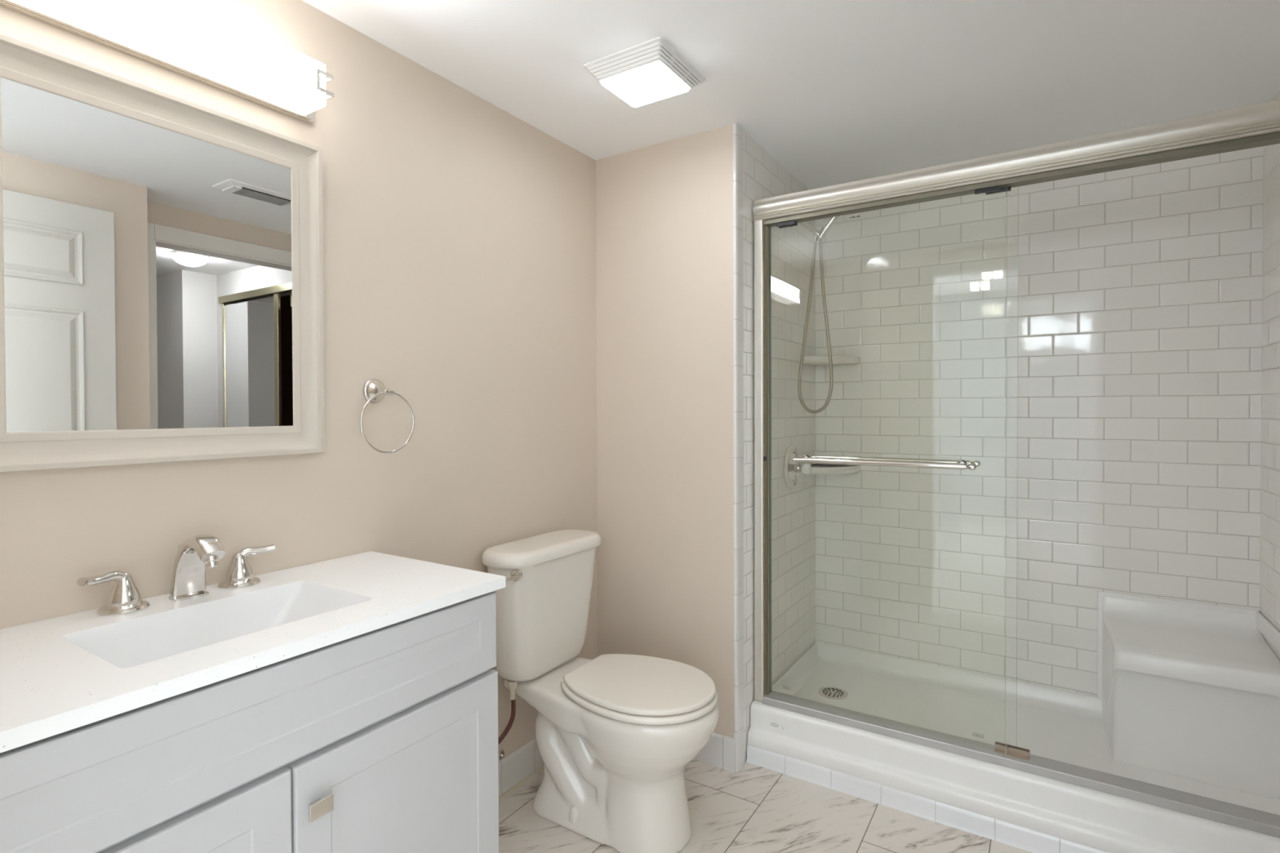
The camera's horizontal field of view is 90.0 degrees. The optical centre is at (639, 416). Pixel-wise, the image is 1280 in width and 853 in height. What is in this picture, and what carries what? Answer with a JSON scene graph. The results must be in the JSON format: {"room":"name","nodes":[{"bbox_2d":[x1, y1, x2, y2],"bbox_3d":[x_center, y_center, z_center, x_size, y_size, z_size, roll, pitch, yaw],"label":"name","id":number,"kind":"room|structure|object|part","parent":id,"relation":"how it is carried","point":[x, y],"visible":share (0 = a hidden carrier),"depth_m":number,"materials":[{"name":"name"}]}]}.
{"room":"bathroom","nodes":[
{"label":"bathroom","id":0,"kind":"room"},
{"bbox_2d":[0,0,597,760],"bbox_3d":[-0.732,0.116,1.641,0.100,2.151,2.150,0,1,33],"label":"wall","id":1,"kind":"structure","parent":0,"point":[459,233],"depth_m":1.69,"materials":[{"name":"beige paint"}]},
{"bbox_2d":[0,33,324,472],"bbox_3d":[-0.907,-0.266,1.240,0.034,0.705,0.599,0,1,33],"label":"wall mirror","id":2,"kind":"object","parent":1,"relation":"attached to","point":[162,252],"visible":1,"depth_m":1.20,"materials":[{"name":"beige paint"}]},
{"bbox_2d":[0,0,333,124],"bbox_3d":[-0.889,-0.733,1.201,0.103,0.113,0.618,0,1,33],"label":"vanity light","id":3,"kind":"object","parent":1,"relation":"attached to","point":[187,38],"visible":1,"depth_m":1.23,"materials":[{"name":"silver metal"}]},
{"bbox_2d":[360,378,414,453],"bbox_3d":[-0.650,-0.003,1.621,0.058,0.189,0.157,0,1,33],"label":"towel ring","id":4,"kind":"object","parent":1,"relation":"attached to","point":[374,390],"visible":1,"depth_m":1.61,"materials":[{"name":"silver metal"}]},
{"bbox_3d":[-0.654,-0.066,1.615,0.058,0.064,0.064,0,1,33],"label":"wall post","id":5,"kind":"part","parent":4,"relation":"part of","materials":[{"name":"silver metal"}]},
{"bbox_2d":[498,750,504,759],"bbox_3d":[-0.432,1.062,2.010,0.012,0.029,0.029,0,1,33],"label":"escutcheon","id":6,"kind":"object","parent":1,"relation":"attached to","point":[501,753],"visible":0.94,"depth_m":2.01,"materials":[{"name":"silver metal"}]},
{"bbox_2d":[498,737,543,796],"bbox_3d":[-0.413,1.132,2.041,0.013,0.108,0.955,0,1,33],"label":"baseboard","id":7,"kind":"structure","parent":1,"relation":"attached to","point":[521,763],"depth_m":2.07,"materials":[{"name":"tile"}]},
{"bbox_2d":[498,765,543,800],"bbox_3d":[-0.409,1.186,2.030,0.012,0.012,0.930,0,1,33],"label":"trim","id":8,"kind":"structure","parent":1,"relation":"attached to","point":[540,769],"depth_m":2.06,"materials":[{"name":"beige"}]},
{"bbox_2d":[595,124,733,737],"bbox_3d":[0.100,0.105,2.325,0.564,2.151,0.100,0,1,33],"label":"wall","id":9,"kind":"structure","parent":0,"point":[664,211],"depth_m":2.27,"materials":[{"name":"beige paint"}]},
{"bbox_2d":[693,732,735,773],"bbox_3d":[0.082,1.127,2.283,0.559,0.108,0.013,0,1,33],"label":"baseboard","id":10,"kind":"structure","parent":9,"relation":"attached to","point":[719,752],"depth_m":2.16,"materials":[{"name":"tile"}]},
{"bbox_2d":[498,759,1032,852],"bbox_3d":[0.391,1.240,1.437,2.220,0.100,2.993,0,1,33],"label":"floor","id":11,"kind":"structure","parent":0,"point":[753,809],"depth_m":1.86,"materials":[{"name":"tile"}]},
{"bbox_2d":[0,591,498,852],"bbox_3d":[-0.720,0.784,1.115,0.488,0.826,0.873,0,1,33],"label":"vanity cabinet","id":12,"kind":"object","parent":11,"relation":"on","point":[384,740],"visible":0.83,"depth_m":1.00,"materials":[{"name":"grey paint"}]},
{"bbox_3d":[-0.661,0.825,0.818,0.019,0.552,0.428,0,1,33],"label":"door","id":13,"kind":"part","parent":12,"relation":"part of","materials":[{"name":"grey paint"}]},
{"bbox_2d":[0,551,505,753],"bbox_3d":[-0.732,0.399,1.116,0.468,0.105,0.914,0,1,33],"label":"countertop","id":14,"kind":"structure","parent":12,"relation":"on","point":[60,674],"depth_m":1.07,"materials":[{"name":"white stone"}]},
{"bbox_2d":[76,533,275,616],"bbox_3d":[-0.842,0.283,1.212,0.155,0.126,0.328,0,1,33],"label":"faucet","id":15,"kind":"object","parent":14,"relation":"on","point":[196,553],"visible":1,"depth_m":1.20,"materials":[{"name":"silver metal"}]},
{"bbox_3d":[-0.937,0.289,1.123,0.026,0.032,0.076,0,1,21],"label":"lever","id":16,"kind":"part","parent":15,"relation":"part of","materials":[{"name":"silver metal"}]},
{"bbox_3d":[-0.928,0.307,1.151,0.049,0.054,0.049,0,1,33],"label":"handle","id":17,"kind":"part","parent":15,"relation":"part of","materials":[{"name":"silver metal"}]},
{"bbox_3d":[-0.826,0.283,1.204,0.121,0.125,0.059,0,1,33],"label":"spout","id":18,"kind":"part","parent":15,"relation":"part of","materials":[{"name":"silver metal"}]},
{"bbox_3d":[-0.823,0.304,1.315,0.049,0.054,0.049,0,1,33],"label":"handle","id":19,"kind":"part","parent":15,"relation":"part of","materials":[{"name":"silver metal"}]},
{"bbox_3d":[-0.802,0.286,1.335,0.026,0.032,0.076,0,1,44],"label":"lever","id":20,"kind":"part","parent":15,"relation":"part of","materials":[{"name":"silver metal"}]},
{"bbox_2d":[61,580,372,668],"bbox_3d":[-0.713,0.397,1.117,0.248,0.102,0.393,0,1,33],"label":"basin","id":21,"kind":"object","parent":14,"relation":"in","point":[144,640],"depth_m":1.17,"materials":[{"name":"white ceramic"}]},
{"bbox_3d":[-0.510,0.615,1.012,0.024,0.026,0.039,0,1,33],"label":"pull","id":22,"kind":"part","parent":12,"relation":"part of","materials":[{"name":"silver metal"}]},
{"bbox_3d":[-0.425,0.820,1.186,0.019,0.552,0.436,0,1,33],"label":"door","id":23,"kind":"part","parent":12,"relation":"part of","materials":[{"name":"grey paint"}]},
{"bbox_2d":[481,528,719,852],"bbox_3d":[-0.102,0.788,1.881,0.682,0.797,0.501,0,1,33],"label":"toilet","id":24,"kind":"object","parent":11,"relation":"on","point":[617,735],"visible":0.99,"depth_m":1.84,"materials":[{"name":"beige ceramic"}]},
{"bbox_2d":[497,699,515,745],"bbox_3d":[-0.480,0.929,1.855,0.249,0.199,0.055,-1,1,-39],"label":"supply hose","id":25,"kind":"object","parent":24,"relation":"attached to","point":[508,727],"visible":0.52,"depth_m":1.90,"materials":[{"name":"brown"}]},
{"bbox_3d":[-0.364,0.454,1.799,0.030,0.033,0.090,0,1,18],"label":"flush lever","id":26,"kind":"part","parent":24,"relation":"part of","materials":[{"name":"silver metal"}]},
{"bbox_3d":[-0.300,0.610,2.030,0.167,0.364,0.424,0,1,33],"label":"tank","id":27,"kind":"part","parent":24,"relation":"part of","materials":[{"name":"beige ceramic"}]},
{"bbox_3d":[-0.299,0.409,2.026,0.191,0.040,0.460,0,1,33],"label":"tank lid","id":28,"kind":"part","parent":24,"relation":"part of","materials":[{"name":"beige ceramic"}]},
{"bbox_3d":[0.007,0.783,1.841,0.442,0.019,0.363,0,1,33],"label":"seat","id":29,"kind":"part","parent":24,"relation":"part of","materials":[{"name":"beige plastic"}]},
{"bbox_3d":[0.007,0.763,1.841,0.430,0.015,0.351,0,1,33],"label":"lid","id":30,"kind":"part","parent":24,"relation":"part of","materials":[{"name":"beige plastic"}]},
{"bbox_2d":[747,591,1279,852],"bbox_3d":[1.181,0.902,2.130,1.439,0.556,0.765,0,1,33],"label":"shower pan","id":31,"kind":"object","parent":11,"relation":"on","point":[1188,699],"visible":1,"depth_m":1.97,"materials":[{"name":"white plastic"}]},
{"bbox_2d":[746,744,1108,852],"bbox_3d":[0.973,1.156,1.808,1.439,0.056,0.012,0,1,33],"label":"trim","id":32,"kind":"structure","parent":31,"relation":"attached to","point":[1006,833],"depth_m":1.90,"materials":[{"name":"tile"}]},
{"bbox_2d":[742,129,815,763],"bbox_3d":[0.506,0.102,2.506,0.100,2.151,0.843,0,1,33],"label":"wall","id":33,"kind":"structure","parent":0,"point":[793,509],"depth_m":2.49,"materials":[{"name":"white tile"}]},
{"bbox_2d":[733,123,743,772],"bbox_3d":[0.329,0.107,2.144,0.015,2.150,0.056,0,1,33],"label":"trim","id":34,"kind":"structure","parent":33,"relation":"attached to","point":[738,408],"depth_m":2.13,"materials":[{"name":"tile"}]},
{"bbox_2d":[782,444,811,488],"bbox_3d":[0.638,0.200,2.543,0.080,0.174,0.174,0,1,33],"label":"shower valve","id":35,"kind":"object","parent":33,"relation":"attached to","point":[791,470],"visible":0.94,"depth_m":2.53,"materials":[{"name":"silver metal"}]},
{"bbox_3d":[0.612,0.200,2.560,0.020,0.174,0.174,0,1,33],"label":"trim plate","id":36,"kind":"part","parent":35,"relation":"part of","materials":[{"name":"silver metal"}]},
{"bbox_3d":[0.632,0.204,2.547,0.032,0.036,0.036,0,1,33],"label":"stem","id":37,"kind":"part","parent":35,"relation":"part of","materials":[{"name":"silver metal"}]},
{"bbox_3d":[0.658,0.205,2.530,0.033,0.052,0.052,0,1,33],"label":"knob","id":38,"kind":"part","parent":35,"relation":"part of","materials":[{"name":"white plastic"}]},
{"bbox_2d":[790,222,828,241],"bbox_3d":[0.663,-0.746,2.511,0.152,0.125,0.055,0,1,33],"label":"shower arm","id":39,"kind":"object","parent":33,"relation":"attached to","point":[817,234],"visible":0.8,"depth_m":2.49,"materials":[{"name":"silver metal"}]},
{"bbox_2d":[823,215,839,230],"bbox_3d":[0.774,-0.777,2.439,0.189,0.175,0.086,0,1,33],"label":"shower","id":40,"kind":"object","parent":39,"relation":"attached to","point":[833,220],"visible":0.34,"depth_m":2.46,"materials":[{"name":"silver metal"}]},
{"bbox_2d":[798,238,833,413],"bbox_3d":[0.685,-0.353,2.503,0.141,0.677,0.018,0,1,36],"label":"shower hose","id":41,"kind":"object","parent":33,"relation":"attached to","point":[824,306],"visible":1,"depth_m":2.49,"materials":[{"name":"silver metal"}]},
{"bbox_2d":[770,185,1018,703],"bbox_3d":[0.788,0.152,2.066,0.744,1.631,0.066,0,1,33],"label":"shower door","id":42,"kind":"structure","parent":33,"relation":"attached to","point":[976,463],"depth_m":2.10,"materials":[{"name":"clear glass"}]},
{"bbox_2d":[752,100,1279,838],"bbox_3d":[1.016,0.121,1.869,1.439,1.751,0.070,0,1,33],"label":"shower door frame","id":43,"kind":"object","parent":33,"relation":"attached to","point":[1255,126],"visible":0.99,"depth_m":1.87,"materials":[{"name":"silver metal"}]},
{"bbox_2d":[768,184,1007,746],"bbox_3d":[0.733,0.153,2.007,0.719,1.631,0.070,0,1,33],"label":"shower door","id":44,"kind":"structure","parent":43,"relation":"attached to","point":[803,459],"depth_m":1.97,"materials":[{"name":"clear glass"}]},
{"bbox_3d":[1.034,0.984,1.870,1.405,0.024,0.070,0,1,33],"label":"sill","id":45,"kind":"part","parent":43,"relation":"part of","materials":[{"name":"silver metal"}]},
{"bbox_2d":[302,0,1279,189],"bbox_3d":[0.384,-1.011,1.411,2.220,0.100,2.993,0,1,33],"label":"ceiling","id":46,"kind":"structure","parent":0,"point":[837,91],"depth_m":1.75,"materials":[{"name":"white paint"}]},
{"bbox_2d":[583,36,706,106],"bbox_3d":[0.017,-0.939,1.792,0.249,0.049,0.258,0,1,33],"label":"exhaust fan light","id":47,"kind":"object","parent":46,"relation":"attached to","point":[650,71],"visible":1,"depth_m":1.73,"materials":[{"name":"white plastic"}]},
{"bbox_2d":[815,146,1263,697],"bbox_3d":[1.411,0.099,2.486,1.645,2.151,0.100,0,1,33],"label":"wall","id":48,"kind":"structure","parent":0,"point":[1129,311],"depth_m":2.38,"materials":[{"name":"white tile"}]},
{"bbox_2d":[800,463,860,474],"bbox_3d":[0.806,0.223,2.700,0.194,0.030,0.194,0,1,33],"label":"corner shelf","id":49,"kind":"object","parent":48,"relation":"attached to","point":[816,468],"visible":0.86,"depth_m":2.65,"materials":[{"name":"white ceramic"}]},
{"bbox_2d":[803,355,860,365],"bbox_3d":[0.804,-0.239,2.695,0.194,0.030,0.194,0,1,33],"label":"corner shelf","id":50,"kind":"object","parent":48,"relation":"attached to","point":[809,360],"visible":0.9,"depth_m":2.65,"materials":[{"name":"white ceramic"}]},
{"bbox_2d":[1259,89,1279,661],"bbox_3d":[1.827,0.107,1.704,0.100,2.151,0.768,0,1,33],"label":"wall","id":51,"kind":"structure","parent":0,"point":[1269,588],"depth_m":1.96,"materials":[{"name":"white tile"}]}
]}

